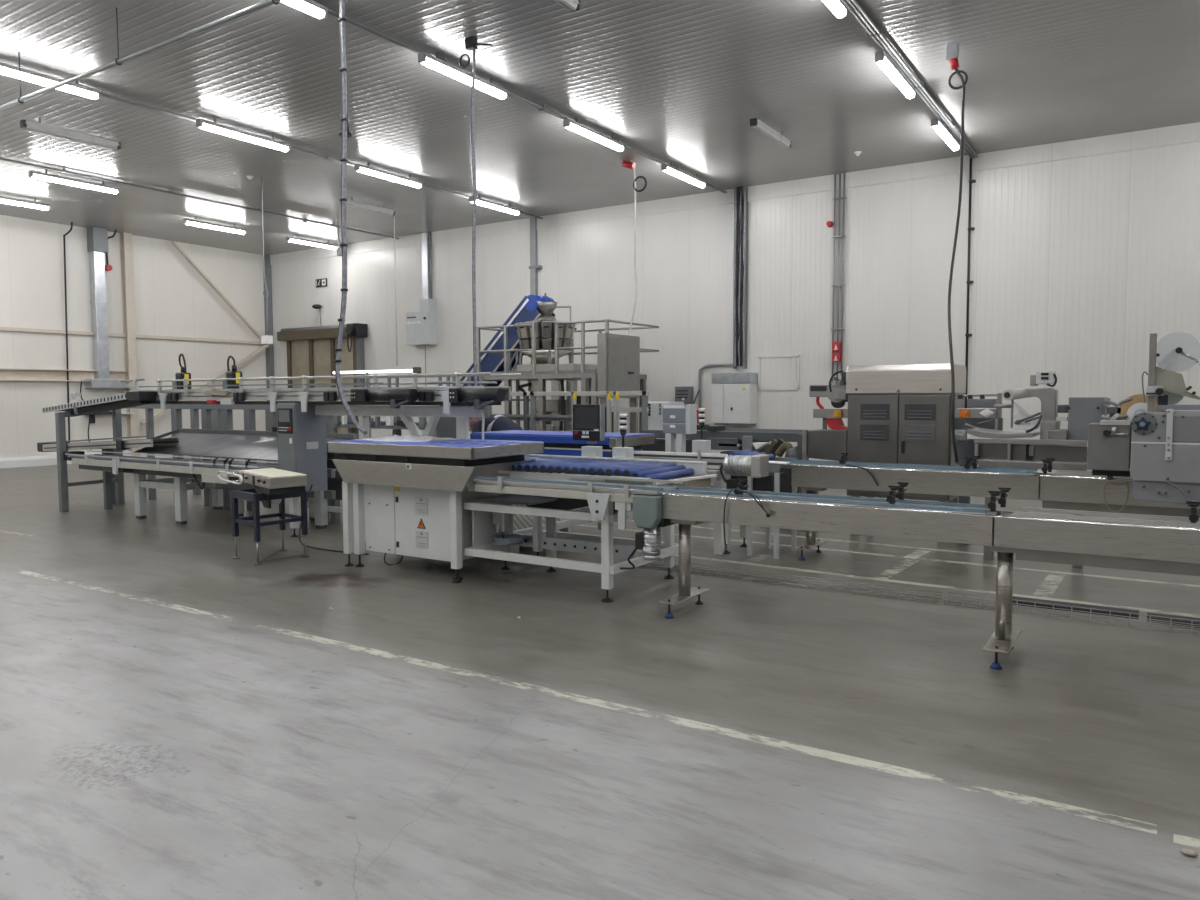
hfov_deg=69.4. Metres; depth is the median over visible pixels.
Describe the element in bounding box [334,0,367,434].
hanging cable
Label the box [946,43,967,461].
hanging cable
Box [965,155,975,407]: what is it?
conduit
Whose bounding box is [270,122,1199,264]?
trim
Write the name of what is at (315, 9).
ceiling lamp
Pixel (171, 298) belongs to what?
wall
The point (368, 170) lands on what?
ceiling lamp
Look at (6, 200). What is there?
ceiling lamp
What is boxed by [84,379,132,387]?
outlet
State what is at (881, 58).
ceiling lamp
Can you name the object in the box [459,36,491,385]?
hanging cable
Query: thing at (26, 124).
ceiling lamp
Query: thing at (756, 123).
ceiling lamp
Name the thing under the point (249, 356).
diagonal brace
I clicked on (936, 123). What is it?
ceiling lamp
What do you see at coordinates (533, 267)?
conduit
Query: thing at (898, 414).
machine
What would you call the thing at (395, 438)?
plastic film
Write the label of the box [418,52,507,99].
ceiling lamp
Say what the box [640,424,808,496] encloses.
conveyor
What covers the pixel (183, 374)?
motor
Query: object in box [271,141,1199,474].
wall
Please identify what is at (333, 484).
conveyor
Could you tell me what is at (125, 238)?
steel column
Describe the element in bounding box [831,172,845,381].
conduit group
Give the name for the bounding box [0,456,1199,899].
floor
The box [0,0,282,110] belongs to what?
pipe
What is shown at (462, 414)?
portal
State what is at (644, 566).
cable tray
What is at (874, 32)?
conduit
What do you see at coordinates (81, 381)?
cable
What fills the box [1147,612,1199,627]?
drain grate
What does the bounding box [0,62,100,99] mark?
ceiling lamp
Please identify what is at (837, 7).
ceiling lamp
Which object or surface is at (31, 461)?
baseboard
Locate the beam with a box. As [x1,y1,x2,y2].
[0,368,127,381]
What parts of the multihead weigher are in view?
support arm, support arm, support arm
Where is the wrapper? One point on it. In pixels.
(1069, 446)
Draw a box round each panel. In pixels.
[573,404,604,474]
[761,357,796,386]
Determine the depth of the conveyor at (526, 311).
17.34 m
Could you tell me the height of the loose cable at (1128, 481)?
0.255 m
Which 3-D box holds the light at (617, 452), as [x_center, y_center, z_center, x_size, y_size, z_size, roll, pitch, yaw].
[0.214,-0.027,8.101,0.153,0.619,0.140,2,4,33]
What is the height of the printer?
0.720 m
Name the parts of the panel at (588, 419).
post, trim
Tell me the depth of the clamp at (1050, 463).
7.46 m
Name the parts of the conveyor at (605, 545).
shelf plate, post, leg, rail, leg, frame, leg, rail, leg, plate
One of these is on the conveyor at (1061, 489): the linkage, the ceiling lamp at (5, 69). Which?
the linkage
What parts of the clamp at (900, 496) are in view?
knob, knob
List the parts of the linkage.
post, rod, rod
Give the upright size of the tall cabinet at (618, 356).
2.629 m
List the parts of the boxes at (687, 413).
post, post, lid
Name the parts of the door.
panel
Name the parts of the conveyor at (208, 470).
motor, rail post, guide rail, rail post, rail post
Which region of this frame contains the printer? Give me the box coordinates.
[809,370,847,429]
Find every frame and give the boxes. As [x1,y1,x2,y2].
[125,459,335,528]
[486,391,648,473]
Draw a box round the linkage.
[1101,397,1131,479]
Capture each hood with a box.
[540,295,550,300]
[846,364,965,393]
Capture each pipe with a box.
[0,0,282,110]
[63,222,72,442]
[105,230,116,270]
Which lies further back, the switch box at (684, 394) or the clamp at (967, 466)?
the switch box at (684, 394)
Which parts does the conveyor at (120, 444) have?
guide rail, leg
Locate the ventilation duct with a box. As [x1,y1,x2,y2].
[84,227,132,387]
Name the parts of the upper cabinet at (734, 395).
door, sill, door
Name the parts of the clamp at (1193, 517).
knob, knob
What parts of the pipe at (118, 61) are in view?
hanger rod, hanger rod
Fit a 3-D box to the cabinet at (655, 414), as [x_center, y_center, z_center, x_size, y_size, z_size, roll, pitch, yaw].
[1.002,-0.020,13.733,0.466,1.482,0.515,2,4,33]
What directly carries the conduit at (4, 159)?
attached to the ceiling
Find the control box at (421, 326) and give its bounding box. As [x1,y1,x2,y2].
[406,299,436,405]
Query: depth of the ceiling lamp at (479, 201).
17.93 m
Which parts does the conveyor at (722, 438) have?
leg, striped arm, striped arm, motor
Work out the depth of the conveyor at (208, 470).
10.74 m
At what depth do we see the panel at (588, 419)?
8.24 m
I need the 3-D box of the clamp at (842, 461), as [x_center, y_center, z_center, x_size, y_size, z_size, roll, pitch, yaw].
[2.330,0.086,8.266,0.070,0.116,0.195,2,4,33]
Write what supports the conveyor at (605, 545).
on the floor
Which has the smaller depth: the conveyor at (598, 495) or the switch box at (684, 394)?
the conveyor at (598, 495)
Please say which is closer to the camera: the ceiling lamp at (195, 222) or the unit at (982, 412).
the unit at (982, 412)
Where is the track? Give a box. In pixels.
[42,391,167,416]
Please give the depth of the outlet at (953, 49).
10.09 m
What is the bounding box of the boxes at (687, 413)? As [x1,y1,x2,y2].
[663,404,696,451]
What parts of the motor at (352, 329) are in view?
hand chain, motor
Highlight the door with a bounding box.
[277,324,364,438]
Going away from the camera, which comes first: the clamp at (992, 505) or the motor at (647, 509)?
the clamp at (992, 505)
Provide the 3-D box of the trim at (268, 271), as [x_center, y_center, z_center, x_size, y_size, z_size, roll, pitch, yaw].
[-9.592,-2.803,25.187,0.160,5.650,0.160,2,4,33]
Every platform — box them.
[477,319,658,472]
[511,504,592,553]
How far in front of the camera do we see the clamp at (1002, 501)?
5.32 m
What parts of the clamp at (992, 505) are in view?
knob, knob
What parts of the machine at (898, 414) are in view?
door, handle, door, leg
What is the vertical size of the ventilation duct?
3.850 m
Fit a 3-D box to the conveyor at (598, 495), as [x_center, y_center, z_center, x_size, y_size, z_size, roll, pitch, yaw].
[-0.242,0.358,6.871,1.850,0.290,0.360,2,4,33]
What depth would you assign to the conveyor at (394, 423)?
14.01 m
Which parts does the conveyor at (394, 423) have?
leg, rail post, leg, rail post, leg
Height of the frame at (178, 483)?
0.720 m
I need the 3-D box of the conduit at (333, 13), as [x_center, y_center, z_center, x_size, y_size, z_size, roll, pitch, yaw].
[-3.784,-4.494,7.585,0.105,0.070,23.080,2,4,33]
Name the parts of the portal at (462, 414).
leg, leg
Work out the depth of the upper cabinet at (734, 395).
17.04 m
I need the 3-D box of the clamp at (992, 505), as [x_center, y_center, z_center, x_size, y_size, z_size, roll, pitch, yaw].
[2.356,0.304,5.181,0.070,0.116,0.195,2,4,33]
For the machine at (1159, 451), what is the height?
2.049 m
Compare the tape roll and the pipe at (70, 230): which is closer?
the tape roll
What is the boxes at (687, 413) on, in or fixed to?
on the conveyor at (714, 461)
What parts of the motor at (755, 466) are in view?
motor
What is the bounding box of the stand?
[55,409,124,511]
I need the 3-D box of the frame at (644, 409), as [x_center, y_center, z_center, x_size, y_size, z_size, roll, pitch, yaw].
[-0.487,-0.118,14.017,3.223,1.651,0.650,2,4,33]
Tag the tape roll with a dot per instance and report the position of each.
(1137, 404)
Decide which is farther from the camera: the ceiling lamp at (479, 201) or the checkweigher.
the ceiling lamp at (479, 201)
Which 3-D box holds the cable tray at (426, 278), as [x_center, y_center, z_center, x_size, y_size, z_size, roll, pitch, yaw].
[-4.348,-4.592,21.695,0.200,1.670,0.100,2,4,33]
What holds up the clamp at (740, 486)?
attached to the conveyor at (1169, 547)
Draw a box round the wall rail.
[0,327,263,344]
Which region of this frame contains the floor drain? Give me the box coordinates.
[944,592,1199,634]
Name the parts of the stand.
post, post, post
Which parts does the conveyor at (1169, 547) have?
foot plate, leg, guide rail, guide rail, panel, panel, foot plate, leg, panel, guide rail, guide rail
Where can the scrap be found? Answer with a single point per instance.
(1188, 852)
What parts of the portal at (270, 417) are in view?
leg, leg, leg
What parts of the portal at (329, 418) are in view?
leg, leg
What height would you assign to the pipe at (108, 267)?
0.993 m
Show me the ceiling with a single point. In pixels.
(682, 83)
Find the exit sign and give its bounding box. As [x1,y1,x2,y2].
[315,278,326,286]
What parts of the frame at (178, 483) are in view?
leg, cross rail, leg, rail, leg, leg, rail, cross rail, leg, leg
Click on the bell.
(830, 224)
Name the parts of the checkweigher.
handle, leg, foot rod, leg, foot rod, frame, motor, leg, foot rod, leg, foot rod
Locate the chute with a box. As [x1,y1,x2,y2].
[124,427,356,460]
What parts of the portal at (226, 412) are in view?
leg, leg, leg, leg, leg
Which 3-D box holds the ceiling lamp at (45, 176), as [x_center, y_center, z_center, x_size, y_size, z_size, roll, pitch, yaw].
[-9.606,-4.938,15.893,0.110,0.202,1.540,2,4,33]
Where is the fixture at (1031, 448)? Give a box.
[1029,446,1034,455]
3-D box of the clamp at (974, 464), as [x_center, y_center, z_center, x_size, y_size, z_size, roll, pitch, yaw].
[3.397,0.110,7.836,0.070,0.116,0.195,2,4,33]
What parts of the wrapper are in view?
frame post, leg, panel, frame post, guide post, forming plate, tension arm, frame rail, tension arm, sill, rail, panel, motor, leg, hinge arm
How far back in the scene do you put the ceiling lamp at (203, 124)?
13.00 m
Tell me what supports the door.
in the wall at (1075, 263)
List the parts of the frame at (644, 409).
post, dark rail, post, rail, post, post, rail, post, post, rail, post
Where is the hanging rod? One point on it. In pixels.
(393, 208)
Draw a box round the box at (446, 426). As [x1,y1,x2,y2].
[436,417,455,437]
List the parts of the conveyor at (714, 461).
leg, drive plate, rail post, leg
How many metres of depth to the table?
9.94 m
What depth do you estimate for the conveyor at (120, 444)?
12.05 m
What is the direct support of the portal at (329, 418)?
on the floor
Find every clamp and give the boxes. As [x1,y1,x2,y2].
[734,479,748,494]
[839,453,848,463]
[886,485,899,503]
[896,482,908,499]
[964,457,973,468]
[971,456,980,468]
[988,491,1000,511]
[998,487,1010,507]
[1041,460,1050,473]
[1046,458,1055,471]
[1186,501,1199,522]
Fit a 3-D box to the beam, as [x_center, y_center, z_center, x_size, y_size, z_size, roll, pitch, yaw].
[-16.999,-1.322,13.854,0.140,0.275,18.840,2,4,33]
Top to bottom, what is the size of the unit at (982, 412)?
1.601 m
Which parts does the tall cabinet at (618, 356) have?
door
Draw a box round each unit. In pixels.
[472,504,524,546]
[955,393,1010,544]
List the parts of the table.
post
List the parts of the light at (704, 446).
post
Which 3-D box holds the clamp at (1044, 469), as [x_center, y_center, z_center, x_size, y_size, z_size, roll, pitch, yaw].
[3.769,0.141,7.333,0.070,0.116,0.195,2,4,33]
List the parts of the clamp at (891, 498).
knob, knob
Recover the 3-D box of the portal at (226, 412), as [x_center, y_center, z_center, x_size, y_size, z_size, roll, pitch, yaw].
[-5.887,0.050,12.730,4.261,1.520,0.100,2,4,33]
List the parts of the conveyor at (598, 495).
guide rail, guide rail, motor plate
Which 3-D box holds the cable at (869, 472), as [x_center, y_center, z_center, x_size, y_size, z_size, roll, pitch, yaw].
[2.429,0.234,8.059,0.322,0.189,0.022,3,5,37]
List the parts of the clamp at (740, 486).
knob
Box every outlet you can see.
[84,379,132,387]
[946,43,958,61]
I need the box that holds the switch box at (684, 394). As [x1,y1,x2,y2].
[675,386,692,403]
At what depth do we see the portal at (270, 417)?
13.64 m
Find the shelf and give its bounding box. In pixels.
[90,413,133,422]
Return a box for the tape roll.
[1117,394,1165,419]
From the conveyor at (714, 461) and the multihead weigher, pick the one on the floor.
the conveyor at (714, 461)
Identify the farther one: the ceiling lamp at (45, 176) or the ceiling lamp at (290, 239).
the ceiling lamp at (290, 239)
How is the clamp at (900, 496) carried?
attached to the conveyor at (1169, 547)
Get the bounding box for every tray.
[421,232,430,298]
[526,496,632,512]
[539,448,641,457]
[640,560,941,603]
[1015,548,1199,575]
[1042,501,1199,517]
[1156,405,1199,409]
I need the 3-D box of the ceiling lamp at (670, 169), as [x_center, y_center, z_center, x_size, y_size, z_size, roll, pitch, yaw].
[1.520,-4.959,15.586,0.110,0.202,1.540,2,4,33]
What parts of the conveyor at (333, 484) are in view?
floor rail, leg, under frame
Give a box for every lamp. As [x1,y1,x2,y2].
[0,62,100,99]
[0,196,50,209]
[20,118,120,149]
[29,169,119,193]
[183,217,246,233]
[196,118,290,151]
[280,0,327,18]
[286,235,337,249]
[312,304,321,325]
[333,367,420,386]
[346,197,394,215]
[355,162,422,187]
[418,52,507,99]
[469,194,519,214]
[554,0,579,11]
[563,118,624,151]
[661,162,705,187]
[750,116,790,147]
[822,0,846,18]
[875,51,915,98]
[931,118,959,150]
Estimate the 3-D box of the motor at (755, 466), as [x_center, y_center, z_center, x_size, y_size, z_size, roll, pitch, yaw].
[1.425,0.278,8.111,0.438,0.505,0.780,2,4,33]
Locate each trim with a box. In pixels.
[263,254,274,400]
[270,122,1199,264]
[757,354,799,389]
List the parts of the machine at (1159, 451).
knob, star knob, knob plate, clamp knob, plate, reel arm, print head plate, panel, label arm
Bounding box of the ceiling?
[0,0,1199,254]
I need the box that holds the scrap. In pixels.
[1180,848,1197,856]
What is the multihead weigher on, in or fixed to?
on the platform at (587, 373)
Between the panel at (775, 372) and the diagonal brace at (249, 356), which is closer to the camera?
the panel at (775, 372)
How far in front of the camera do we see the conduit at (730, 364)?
17.72 m
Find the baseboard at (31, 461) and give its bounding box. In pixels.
[0,451,183,468]
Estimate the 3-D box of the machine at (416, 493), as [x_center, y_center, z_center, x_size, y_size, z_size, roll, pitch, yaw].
[-1.542,0.504,8.024,1.965,1.182,0.980,2,4,33]
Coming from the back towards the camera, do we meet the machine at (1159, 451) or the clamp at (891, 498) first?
the machine at (1159, 451)
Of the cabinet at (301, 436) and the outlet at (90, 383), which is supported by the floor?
the cabinet at (301, 436)
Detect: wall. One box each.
[0,215,266,457]
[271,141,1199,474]
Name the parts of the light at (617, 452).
post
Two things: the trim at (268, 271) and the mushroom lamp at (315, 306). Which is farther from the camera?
the trim at (268, 271)
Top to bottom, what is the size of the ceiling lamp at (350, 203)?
0.202 m
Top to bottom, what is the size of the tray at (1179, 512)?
0.075 m
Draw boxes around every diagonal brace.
[140,345,268,424]
[171,241,268,345]
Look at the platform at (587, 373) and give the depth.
16.17 m
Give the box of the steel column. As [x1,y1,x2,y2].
[120,232,139,456]
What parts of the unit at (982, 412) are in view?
motor, panel, grey panel, roller rod, post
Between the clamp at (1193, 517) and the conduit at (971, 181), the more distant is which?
the conduit at (971, 181)
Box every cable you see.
[80,381,91,449]
[261,177,272,344]
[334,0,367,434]
[337,223,341,255]
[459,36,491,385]
[622,160,646,334]
[723,488,769,544]
[845,464,878,485]
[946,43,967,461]
[1103,481,1128,512]
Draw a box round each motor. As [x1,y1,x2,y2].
[172,353,190,388]
[222,355,241,388]
[346,323,367,351]
[615,492,676,569]
[720,454,768,488]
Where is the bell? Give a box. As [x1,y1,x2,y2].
[826,221,833,227]
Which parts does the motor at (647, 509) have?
type plate, motor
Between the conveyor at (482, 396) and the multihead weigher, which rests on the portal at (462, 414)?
the conveyor at (482, 396)
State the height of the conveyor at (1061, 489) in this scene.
0.939 m
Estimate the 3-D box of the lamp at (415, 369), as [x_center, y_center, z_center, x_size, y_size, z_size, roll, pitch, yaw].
[-3.743,-1.082,14.427,2.029,0.547,0.100,2,4,33]
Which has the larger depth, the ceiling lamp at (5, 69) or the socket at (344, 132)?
the ceiling lamp at (5, 69)
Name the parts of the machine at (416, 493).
motor, leg, leg, cabinet door, notice plate, notice plate, cabinet door, frame, plate, leg, leg, leg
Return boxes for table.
[801,428,847,531]
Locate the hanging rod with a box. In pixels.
[393,208,397,365]
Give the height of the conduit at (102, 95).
0.070 m
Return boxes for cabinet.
[277,403,368,554]
[597,333,639,475]
[648,402,683,479]
[712,372,757,424]
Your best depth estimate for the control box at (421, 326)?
21.57 m
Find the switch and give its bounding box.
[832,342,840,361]
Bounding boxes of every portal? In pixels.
[129,404,276,510]
[190,409,277,494]
[315,405,484,541]
[326,405,376,512]
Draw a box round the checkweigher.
[217,468,308,564]
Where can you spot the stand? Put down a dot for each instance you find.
(117, 480)
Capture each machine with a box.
[327,439,543,582]
[518,379,590,474]
[846,364,965,542]
[1087,332,1199,503]
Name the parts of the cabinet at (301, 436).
operator panel, door, leg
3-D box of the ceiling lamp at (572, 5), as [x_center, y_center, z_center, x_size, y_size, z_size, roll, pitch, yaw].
[-0.620,-4.477,8.169,0.110,0.202,1.390,2,4,33]
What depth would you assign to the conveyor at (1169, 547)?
5.20 m
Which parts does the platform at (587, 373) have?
rail post, guard rail, guard rail, rail post, guard rail, guard rail, leg, stair post, stair post, rail post, leg, rail post, rail post, guard rail, guard rail, rail post, leg, leg, rail post, guard rail, guard rail, guard rail, leg, guard rail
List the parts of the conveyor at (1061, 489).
foot plate, leg, guide rail, guide rail, panel, panel, guide rail, guide rail, panel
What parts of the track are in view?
rail, plate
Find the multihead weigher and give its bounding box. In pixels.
[514,293,576,364]
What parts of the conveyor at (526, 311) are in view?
panel, panel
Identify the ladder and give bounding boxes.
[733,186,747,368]
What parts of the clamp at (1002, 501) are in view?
knob, knob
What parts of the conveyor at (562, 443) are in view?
leg, under frame, frame, leg, leg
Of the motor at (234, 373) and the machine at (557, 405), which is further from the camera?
the machine at (557, 405)
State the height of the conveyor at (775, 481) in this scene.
1.023 m
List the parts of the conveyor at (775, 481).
leg, dark tank, leg, plate, leg, plate, leg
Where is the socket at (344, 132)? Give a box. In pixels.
[338,113,351,137]
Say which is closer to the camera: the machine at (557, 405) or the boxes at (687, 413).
the boxes at (687, 413)
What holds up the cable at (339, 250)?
hanging from the ceiling
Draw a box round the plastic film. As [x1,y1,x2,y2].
[356,435,455,441]
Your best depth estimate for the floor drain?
6.16 m
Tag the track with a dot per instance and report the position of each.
(130, 398)
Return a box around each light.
[612,414,633,458]
[692,408,710,469]
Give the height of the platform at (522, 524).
0.290 m
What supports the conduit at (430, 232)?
attached to the wall at (1075, 263)
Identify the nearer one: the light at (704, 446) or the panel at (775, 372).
the light at (704, 446)
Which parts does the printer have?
display arm, beam post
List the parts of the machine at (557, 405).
film arm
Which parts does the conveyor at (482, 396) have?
rail post, rail post, rail post, rail post, rail post, guide rail, rail post, rail post, roll motor, rail post, drum motor, rail post, rail post, roll motor, drum motor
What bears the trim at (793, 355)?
attached to the wall at (1075, 263)
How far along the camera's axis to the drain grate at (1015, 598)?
6.37 m
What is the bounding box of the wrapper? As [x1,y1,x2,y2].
[967,371,1110,568]
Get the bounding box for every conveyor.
[37,435,180,509]
[63,450,277,483]
[120,372,520,413]
[284,372,496,435]
[307,453,342,521]
[432,295,555,436]
[464,454,717,602]
[470,430,746,553]
[473,470,683,519]
[634,450,727,554]
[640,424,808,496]
[641,485,1199,669]
[728,449,797,558]
[782,459,1199,560]
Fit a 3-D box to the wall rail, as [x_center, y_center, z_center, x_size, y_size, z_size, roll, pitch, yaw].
[-15.923,-2.456,15.505,0.080,0.080,22.900,2,4,33]
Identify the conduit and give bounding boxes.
[0,157,398,238]
[101,93,542,218]
[328,9,726,192]
[430,232,431,298]
[529,217,541,295]
[693,363,732,423]
[842,0,977,157]
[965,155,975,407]
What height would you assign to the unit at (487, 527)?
0.340 m
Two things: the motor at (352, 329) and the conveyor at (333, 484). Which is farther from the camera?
the motor at (352, 329)
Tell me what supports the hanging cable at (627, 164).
hanging from the ceiling

